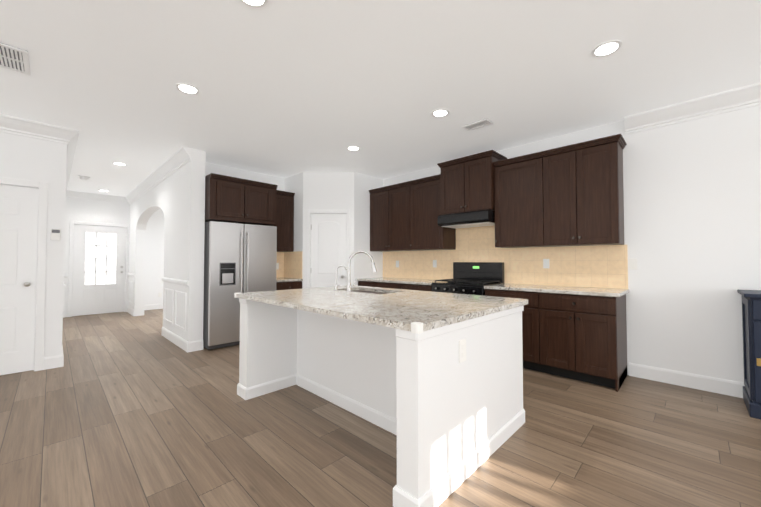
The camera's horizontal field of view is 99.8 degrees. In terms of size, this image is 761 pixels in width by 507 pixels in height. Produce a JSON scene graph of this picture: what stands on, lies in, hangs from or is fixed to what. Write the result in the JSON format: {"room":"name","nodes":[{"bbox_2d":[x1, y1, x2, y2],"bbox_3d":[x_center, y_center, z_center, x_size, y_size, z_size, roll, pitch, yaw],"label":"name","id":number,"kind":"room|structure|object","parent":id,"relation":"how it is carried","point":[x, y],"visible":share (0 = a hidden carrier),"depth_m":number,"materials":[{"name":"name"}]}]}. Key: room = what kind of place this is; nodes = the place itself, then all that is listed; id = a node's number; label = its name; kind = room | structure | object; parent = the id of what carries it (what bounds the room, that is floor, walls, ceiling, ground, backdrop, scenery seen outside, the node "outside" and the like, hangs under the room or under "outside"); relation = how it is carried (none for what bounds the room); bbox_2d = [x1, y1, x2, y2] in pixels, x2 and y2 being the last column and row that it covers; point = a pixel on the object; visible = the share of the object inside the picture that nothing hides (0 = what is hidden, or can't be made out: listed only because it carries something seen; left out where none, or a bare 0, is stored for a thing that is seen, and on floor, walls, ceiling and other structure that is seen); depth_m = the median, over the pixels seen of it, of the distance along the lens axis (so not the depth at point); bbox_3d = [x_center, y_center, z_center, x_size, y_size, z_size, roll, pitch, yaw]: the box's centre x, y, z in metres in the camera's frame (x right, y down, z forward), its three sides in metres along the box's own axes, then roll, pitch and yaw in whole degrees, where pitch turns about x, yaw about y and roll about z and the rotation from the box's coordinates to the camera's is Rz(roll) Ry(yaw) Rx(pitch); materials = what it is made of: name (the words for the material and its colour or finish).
{"room":"kitchen","nodes":[
{"label":"kitchen","id":0,"kind":"room"},
{"bbox_2d":[0,132,66,356],"bbox_3d":[-5.252,-0.107,2.247,0.150,2.760,4.320,-1,-2,44],"label":"wall","id":1,"kind":"structure","parent":0,"point":[29,158],"depth_m":3.66,"materials":[{"name":"white paint"}]},
{"bbox_2d":[0,185,38,374],"bbox_3d":[-4.136,0.276,3.293,0.104,2.030,0.810,-1,-2,44],"label":"door","id":2,"kind":"structure","parent":1,"relation":"in","point":[18,231],"depth_m":3.50,"materials":[{"name":"white wood"}]},
{"bbox_2d":[0,177,47,370],"bbox_3d":[-4.174,0.242,3.331,0.170,2.115,0.960,-1,-2,44],"label":"door frame","id":3,"kind":"structure","parent":1,"relation":"attached to","point":[41,278],"depth_m":3.58,"materials":[{"name":"white wood"}]},
{"bbox_2d":[0,114,64,143],"bbox_3d":[-5.173,-1.406,2.181,0.100,0.165,4.290,-1,-2,44],"label":"crown molding","id":4,"kind":"structure","parent":1,"relation":"attached to","point":[8,124],"depth_m":3.53,"materials":[{"name":"white wood"}]},
{"bbox_2d":[51,229,60,239],"bbox_3d":[-3.735,-0.217,3.682,0.024,0.130,0.080,-1,-2,44],"label":"thermostat","id":5,"kind":"object","parent":1,"relation":"attached to","point":[55,234],"visible":1,"depth_m":3.67,"materials":[{"name":"white plastic"}]},
{"bbox_2d":[65,128,78,198],"bbox_3d":[-5.249,-1.328,5.361,4.650,0.165,0.100,-1,-2,44],"label":"crown molding","id":6,"kind":"structure","parent":1,"relation":"attached to","point":[71,138],"depth_m":4.15,"materials":[{"name":"white wood"}]},
{"bbox_2d":[35,193,164,316],"bbox_3d":[-7.034,0.009,6.936,0.150,2.760,8.550,-1,-2,44],"label":"wall","id":7,"kind":"structure","parent":0,"point":[91,211],"depth_m":7.77,"materials":[{"name":"white paint"}]},
{"bbox_2d":[67,191,124,203],"bbox_3d":[-6.494,-1.279,7.342,0.100,0.165,0.960,-1,-2,44],"label":"crown molding","id":8,"kind":"structure","parent":7,"relation":"attached to","point":[76,195],"depth_m":7.32,"materials":[{"name":"white wood"}]},
{"bbox_2d":[68,221,128,316],"bbox_3d":[-6.517,0.346,7.443,0.170,2.110,1.050,-1,-2,44],"label":"door frame","id":9,"kind":"structure","parent":7,"relation":"attached to","point":[71,246],"depth_m":7.13,"materials":[{"name":"white wood"}]},
{"bbox_2d":[72,224,125,315],"bbox_3d":[-6.482,0.377,7.408,0.109,2.030,0.910,-1,-2,44],"label":"front door","id":10,"kind":"structure","parent":7,"relation":"in","point":[99,269],"depth_m":7.41,"materials":[{"name":"white wood"}]},
{"bbox_2d":[144,303,162,309],"bbox_3d":[-4.985,1.369,8.886,0.016,0.135,2.850,-1,-2,44],"label":"baseboard","id":11,"kind":"structure","parent":7,"relation":"attached to","point":[152,306],"depth_m":8.10,"materials":[{"name":"white wood"}]},
{"bbox_2d":[128,148,205,341],"bbox_3d":[-4.283,-0.011,6.119,4.930,2.760,0.180,-1,-2,44],"label":"wall","id":12,"kind":"structure","parent":0,"point":[177,197],"depth_m":4.70,"materials":[{"name":"white paint"}]},
{"bbox_2d":[128,281,133,303],"bbox_3d":[-5.793,0.891,7.435,0.660,0.500,0.012,-1,-2,44],"label":"trim","id":13,"kind":"structure","parent":12,"relation":"attached to","point":[128,281],"depth_m":7.37,"materials":[{"name":"white wood"}]},
{"bbox_2d":[125,147,190,204],"bbox_3d":[-4.381,-1.311,6.051,4.930,0.165,0.100,-1,-2,44],"label":"crown molding","id":14,"kind":"structure","parent":12,"relation":"attached to","point":[177,160],"depth_m":5.30,"materials":[{"name":"white wood"}]},
{"bbox_2d":[127,306,202,352],"bbox_3d":[-4.283,1.300,6.075,4.946,0.135,0.196,-1,-2,44],"label":"baseboard","id":15,"kind":"structure","parent":12,"relation":"attached to","point":[183,344],"depth_m":4.51,"materials":[{"name":"white wood"}]},
{"bbox_2d":[164,288,173,324],"bbox_3d":[-3.333,0.822,5.038,0.530,0.520,0.012,-1,-2,44],"label":"trim","id":16,"kind":"structure","parent":12,"relation":"attached to","point":[170,322],"depth_m":4.96,"materials":[{"name":"white wood"}]},
{"bbox_2d":[162,277,188,285],"bbox_3d":[-3.103,0.416,4.812,1.430,0.070,0.028,-1,-2,44],"label":"trim","id":17,"kind":"structure","parent":12,"relation":"attached to","point":[177,281],"depth_m":4.70,"materials":[{"name":"white wood"}]},
{"bbox_2d":[174,291,186,330],"bbox_3d":[-2.864,0.811,4.581,0.540,0.520,0.012,-1,-2,44],"label":"trim","id":18,"kind":"structure","parent":12,"relation":"attached to","point":[184,329],"depth_m":4.51,"materials":[{"name":"white wood"}]},
{"bbox_2d":[205,162,284,190],"bbox_3d":[-1.883,-0.017,5.895,0.120,2.760,2.850,-1,-2,44],"label":"wall","id":19,"kind":"structure","parent":0,"point":[210,168],"depth_m":5.42,"materials":[{"name":"white paint"}]},
{"bbox_2d":[205,173,277,225],"bbox_3d":[-2.224,-0.774,4.968,0.708,0.627,0.980,-1,-2,44],"label":"upper cabinet","id":20,"kind":"object","parent":19,"relation":"attached to","point":[229,199],"visible":0.94,"depth_m":4.68,"materials":[{"name":"brown wood"}]},
{"bbox_2d":[272,190,294,251],"bbox_3d":[-1.821,-0.553,5.611,0.380,1.037,0.500,-1,-2,44],"label":"upper cabinet","id":21,"kind":"object","parent":19,"relation":"attached to","point":[284,225],"visible":0.46,"depth_m":5.56,"materials":[{"name":"brown wood"}]},
{"bbox_2d":[276,251,301,278],"bbox_3d":[-1.732,0.198,5.506,0.624,0.470,0.502,-1,-2,44],"label":"backsplash","id":22,"kind":"structure","parent":19,"relation":"attached to","point":[290,264],"depth_m":5.74,"materials":[{"name":"tile"}]},
{"bbox_2d":[285,172,382,288],"bbox_3d":[-0.866,-0.015,5.957,1.250,2.760,1.340,-1,-2,44],"label":"wall","id":23,"kind":"structure","parent":0,"point":[331,191],"depth_m":5.52,"materials":[{"name":"white paint"}]},
{"bbox_2d":[307,210,349,287],"bbox_3d":[-0.891,0.302,5.462,0.730,2.100,0.020,0,-1,-1],"label":"door frame","id":24,"kind":"structure","parent":23,"relation":"attached to","point":[347,235],"depth_m":5.47,"materials":[{"name":"white wood"}]},
{"bbox_2d":[311,214,346,287],"bbox_3d":[-0.889,0.331,5.512,0.469,2.030,0.462,-1,-2,44],"label":"pantry door","id":25,"kind":"structure","parent":23,"relation":"in","point":[328,244],"depth_m":5.51,"materials":[{"name":"white wood"}]},
{"bbox_2d":[0,309,760,506],"bbox_3d":[-1.646,1.289,1.650,15.200,0.060,8.850,-1,-2,44],"label":"floor","id":26,"kind":"structure","parent":0,"point":[122,409],"depth_m":2.15,"materials":[{"name":"brown wood"}]},
{"bbox_2d":[203,221,276,349],"bbox_3d":[-2.201,0.454,4.915,0.736,1.770,0.980,-1,-2,44],"label":"refrigerator","id":27,"kind":"object","parent":26,"relation":"on","point":[240,258],"visible":0.62,"depth_m":4.55,"materials":[{"name":"grey metal"}]},
{"bbox_2d":[276,278,302,289],"bbox_3d":[-1.717,0.893,5.473,0.672,0.920,0.504,-1,-2,44],"label":"base cabinet","id":28,"kind":"object","parent":26,"relation":"on","point":[287,283],"visible":0.25,"depth_m":5.27,"materials":[{"name":"black wood"}]},
{"bbox_2d":[358,281,396,288],"bbox_3d":[0.208,0.908,5.372,1.065,0.885,0.643,-1,-2,44],"label":"base cabinet","id":29,"kind":"object","parent":26,"relation":"on","point":[383,284],"depth_m":5.19,"materials":[{"name":"black wood"}]},
{"bbox_2d":[357,277,443,284],"bbox_3d":[0.374,0.444,5.210,1.544,0.035,0.651,-1,-2,44],"label":"countertop","id":30,"kind":"structure","parent":29,"relation":"on","point":[392,281],"depth_m":4.99,"materials":[{"name":"beige stone"}]},
{"bbox_2d":[234,289,527,506],"bbox_3d":[-0.118,0.843,2.720,2.158,0.885,1.375,-1,-2,44],"label":"kitchen island","id":31,"kind":"object","parent":26,"relation":"on","point":[392,353],"depth_m":2.15,"materials":[{"name":"wood"}]},
{"bbox_2d":[234,289,501,328],"bbox_3d":[-0.286,0.378,2.558,2.150,0.035,0.885,-1,-2,44],"label":"island countertop","id":32,"kind":"structure","parent":31,"relation":"on","point":[408,312],"depth_m":2.16,"materials":[{"name":"beige stone"}]},
{"bbox_2d":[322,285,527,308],"bbox_3d":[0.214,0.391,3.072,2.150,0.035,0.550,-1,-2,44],"label":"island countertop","id":33,"kind":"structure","parent":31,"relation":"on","point":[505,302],"depth_m":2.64,"materials":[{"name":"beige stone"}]},
{"bbox_2d":[334,265,346,290],"bbox_3d":[-0.411,0.249,3.273,0.079,0.256,0.110,-1,-2,44],"label":"tap","id":34,"kind":"object","parent":33,"relation":"on","point":[336,288],"visible":1,"depth_m":3.26,"materials":[{"name":"silver metal"}]},
{"bbox_2d":[346,250,376,291],"bbox_3d":[-0.186,0.172,3.153,0.191,0.405,0.271,-1,-2,44],"label":"faucet","id":35,"kind":"object","parent":33,"relation":"on","point":[350,286],"visible":1,"depth_m":3.12,"materials":[{"name":"silver metal"}]},
{"bbox_2d":[397,285,430,290],"bbox_3d":[0.711,0.896,4.881,0.617,0.885,0.643,-1,-2,44],"label":"base cabinet","id":36,"kind":"object","parent":26,"relation":"on","point":[409,287],"depth_m":4.63,"materials":[{"name":"black wood"}]},
{"bbox_2d":[431,262,503,295],"bbox_3d":[1.175,0.723,4.364,0.766,1.205,0.692,-1,-2,44],"label":"range","id":37,"kind":"object","parent":26,"relation":"on","point":[472,278],"visible":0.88,"depth_m":4.38,"materials":[{"name":"black metal"}]},
{"bbox_2d":[485,289,528,368],"bbox_3d":[1.737,0.871,3.881,0.693,0.885,0.643,-1,-2,44],"label":"base cabinet","id":38,"kind":"object","parent":26,"relation":"on","point":[508,293],"depth_m":3.58,"materials":[{"name":"black wood"}]},
{"bbox_2d":[529,293,627,391],"bbox_3d":[2.155,0.861,3.474,0.749,0.885,0.643,-1,-2,44],"label":"base cabinet","id":39,"kind":"object","parent":26,"relation":"on","point":[576,333],"depth_m":3.23,"materials":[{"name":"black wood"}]},
{"bbox_2d":[485,285,628,296],"bbox_3d":[1.961,0.406,3.663,1.334,0.035,0.651,-1,-2,44],"label":"countertop","id":40,"kind":"structure","parent":39,"relation":"on","point":[581,291],"depth_m":3.39,"materials":[{"name":"beige stone"}]},
{"bbox_2d":[737,289,760,419],"bbox_3d":[3.446,0.792,2.301,1.130,0.965,0.520,-1,-2,44],"label":"sideboard","id":41,"kind":"object","parent":26,"relation":"on","point":[751,313],"visible":1,"depth_m":2.51,"materials":[{"name":"blue paint"}]},
{"bbox_2d":[0,0,760,196],"bbox_3d":[-1.646,-1.550,1.720,15.200,0.100,8.850,-1,-2,44],"label":"ceiling","id":42,"kind":"structure","parent":0,"point":[287,88],"depth_m":2.64,"materials":[{"name":"white paint"}]},
{"bbox_2d":[0,42,30,75],"bbox_3d":[-3.003,-1.481,2.217,0.420,0.014,0.770,-1,-2,44],"label":"ceiling vent","id":43,"kind":"object","parent":42,"relation":"in","point":[13,58],"visible":1,"depth_m":2.43,"materials":[{"name":"grey metal"}]},
{"bbox_2d":[77,175,89,180],"bbox_3d":[-5.464,-1.391,5.894,0.300,0.014,0.160,-1,-2,44],"label":"ceiling vent","id":44,"kind":"object","parent":42,"relation":"in","point":[83,177],"visible":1,"depth_m":5.86,"materials":[{"name":"grey metal"}]},
{"bbox_2d":[112,162,126,165],"bbox_3d":[-4.117,-1.415,5.056,0.184,0.006,0.184,-1,-2,44],"label":"recessed light","id":45,"kind":"object","parent":42,"relation":"in","point":[120,163],"visible":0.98,"depth_m":5.03,"materials":[{"name":"white"}]},
{"bbox_2d":[176,83,199,94],"bbox_3d":[-1.720,-1.469,2.859,0.184,0.006,0.184,-1,-2,44],"label":"recessed light","id":46,"kind":"object","parent":42,"relation":"in","point":[186,88],"visible":1,"depth_m":2.85,"materials":[{"name":"white plastic"}]},
{"bbox_2d":[239,0,267,7],"bbox_3d":[-0.746,-1.494,1.854,0.184,0.006,0.184,-1,-2,44],"label":"recessed light","id":47,"kind":"object","parent":42,"relation":"in","point":[257,3],"visible":1,"depth_m":1.91,"materials":[{"name":"white plastic"}]},
{"bbox_2d":[347,146,359,150],"bbox_3d":[-0.367,-1.432,4.361,0.184,0.006,0.184,-1,-2,44],"label":"recessed light","id":48,"kind":"object","parent":42,"relation":"in","point":[353,148],"visible":1,"depth_m":4.36,"materials":[{"name":"white"}]},
{"bbox_2d":[431,109,448,116],"bbox_3d":[0.622,-1.458,3.327,0.184,0.006,0.184,-1,-2,44],"label":"recessed light","id":49,"kind":"object","parent":42,"relation":"in","point":[440,113],"visible":1,"depth_m":3.33,"materials":[{"name":"white plastic"}]},
{"bbox_2d":[462,118,492,130],"bbox_3d":[1.092,-1.447,3.609,0.300,0.014,0.160,-1,-2,44],"label":"ceiling vent","id":50,"kind":"object","parent":42,"relation":"in","point":[478,124],"visible":1,"depth_m":3.60,"materials":[{"name":"grey metal"}]},
{"bbox_2d":[591,40,621,57],"bbox_3d":[1.639,-1.482,2.322,0.184,0.006,0.184,-1,-2,44],"label":"recessed light","id":51,"kind":"object","parent":42,"relation":"in","point":[607,48],"visible":1,"depth_m":2.31,"materials":[{"name":"white plastic"}]},
{"bbox_2d":[383,105,760,382],"bbox_3d":[1.391,-0.044,4.798,15.200,2.760,0.150,-1,-2,44],"label":"wall","id":52,"kind":"structure","parent":0,"point":[692,213],"depth_m":3.12,"materials":[{"name":"white paint"}]},
{"bbox_2d":[369,182,404,251],"bbox_3d":[0.282,-0.584,5.541,0.994,1.075,0.350,-1,-2,44],"label":"upper cabinet","id":53,"kind":"object","parent":52,"relation":"attached to","point":[404,216],"depth_m":5.45,"materials":[{"name":"brown wood"}]},
{"bbox_2d":[405,174,455,249],"bbox_3d":[0.790,-0.596,5.046,0.682,1.075,0.350,-1,-2,44],"label":"upper cabinet","id":54,"kind":"object","parent":52,"relation":"attached to","point":[423,196],"depth_m":4.91,"materials":[{"name":"brown wood"}]},
{"bbox_2d":[437,150,506,214],"bbox_3d":[1.278,-0.932,4.508,0.840,0.752,0.450,-1,-2,44],"label":"upper cabinet","id":55,"kind":"object","parent":52,"relation":"attached to","point":[467,183],"visible":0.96,"depth_m":4.32,"materials":[{"name":"brown wood"}]},
{"bbox_2d":[438,209,494,228],"bbox_3d":[1.254,-0.470,4.473,0.760,0.165,0.482,-1,-2,44],"label":"range hood","id":56,"kind":"object","parent":55,"relation":"attached to","point":[480,218],"visible":0.92,"depth_m":4.29,"materials":[{"name":"black metal"}]},
{"bbox_2d":[383,225,627,288],"bbox_3d":[1.351,-0.016,4.720,3.649,0.860,0.010,-1,-2,44],"label":"backsplash","id":57,"kind":"structure","parent":52,"relation":"attached to","point":[601,266],"depth_m":4.20,"materials":[{"name":"tile"}]},
{"bbox_2d":[543,259,548,267],"bbox_3d":[2.071,0.126,4.002,0.072,0.118,0.008,-1,-2,44],"label":"outlet","id":58,"kind":"object","parent":57,"relation":"attached to","point":[545,263],"visible":1,"depth_m":4.00,"materials":[{"name":"white plastic"}]},
{"bbox_2d":[493,154,544,247],"bbox_3d":[1.826,-0.621,4.037,0.654,1.075,0.350,-1,-2,44],"label":"upper cabinet","id":59,"kind":"object","parent":52,"relation":"attached to","point":[515,179],"depth_m":3.95,"materials":[{"name":"brown wood"}]},
{"bbox_2d":[533,134,624,246],"bbox_3d":[2.245,-0.631,3.628,0.773,1.075,0.350,-1,-2,44],"label":"upper cabinet","id":60,"kind":"object","parent":52,"relation":"attached to","point":[571,195],"depth_m":3.46,"materials":[{"name":"brown wood"}]},
{"bbox_2d":[629,258,636,269],"bbox_3d":[2.692,0.112,3.414,0.072,0.118,0.009,-1,-2,44],"label":"light switch","id":61,"kind":"object","parent":52,"relation":"attached to","point":[632,263],"visible":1,"depth_m":3.41,"materials":[{"name":"white plastic"}]},
{"bbox_2d":[629,363,744,397],"bbox_3d":[4.661,1.187,1.464,5.605,0.135,0.016,-1,-2,44],"label":"baseboard","id":62,"kind":"structure","parent":52,"relation":"attached to","point":[712,384],"depth_m":3.09,"materials":[{"name":"white wood"}]},
{"bbox_2d":[624,82,760,134],"bbox_3d":[4.633,-1.423,1.496,5.600,0.165,0.100,-1,-2,44],"label":"crown molding","id":63,"kind":"structure","parent":52,"relation":"attached to","point":[743,97],"depth_m":3.06,"materials":[{"name":"white wood"}]},
{"bbox_3d":[-5.426,-0.031,5.327,4.400,2.760,0.150,-1,-2,44],"label":"wall","id":64,"kind":"structure","parent":0,"visible":0},
{"bbox_2d":[59,346,63,366],"bbox_3d":[-5.308,1.281,5.296,4.566,0.135,0.016,-1,-2,44],"label":"baseboard","id":65,"kind":"structure","parent":64,"relation":"attached to","point":[61,356],"depth_m":3.70,"materials":[{"name":"white wood"}]}
]}

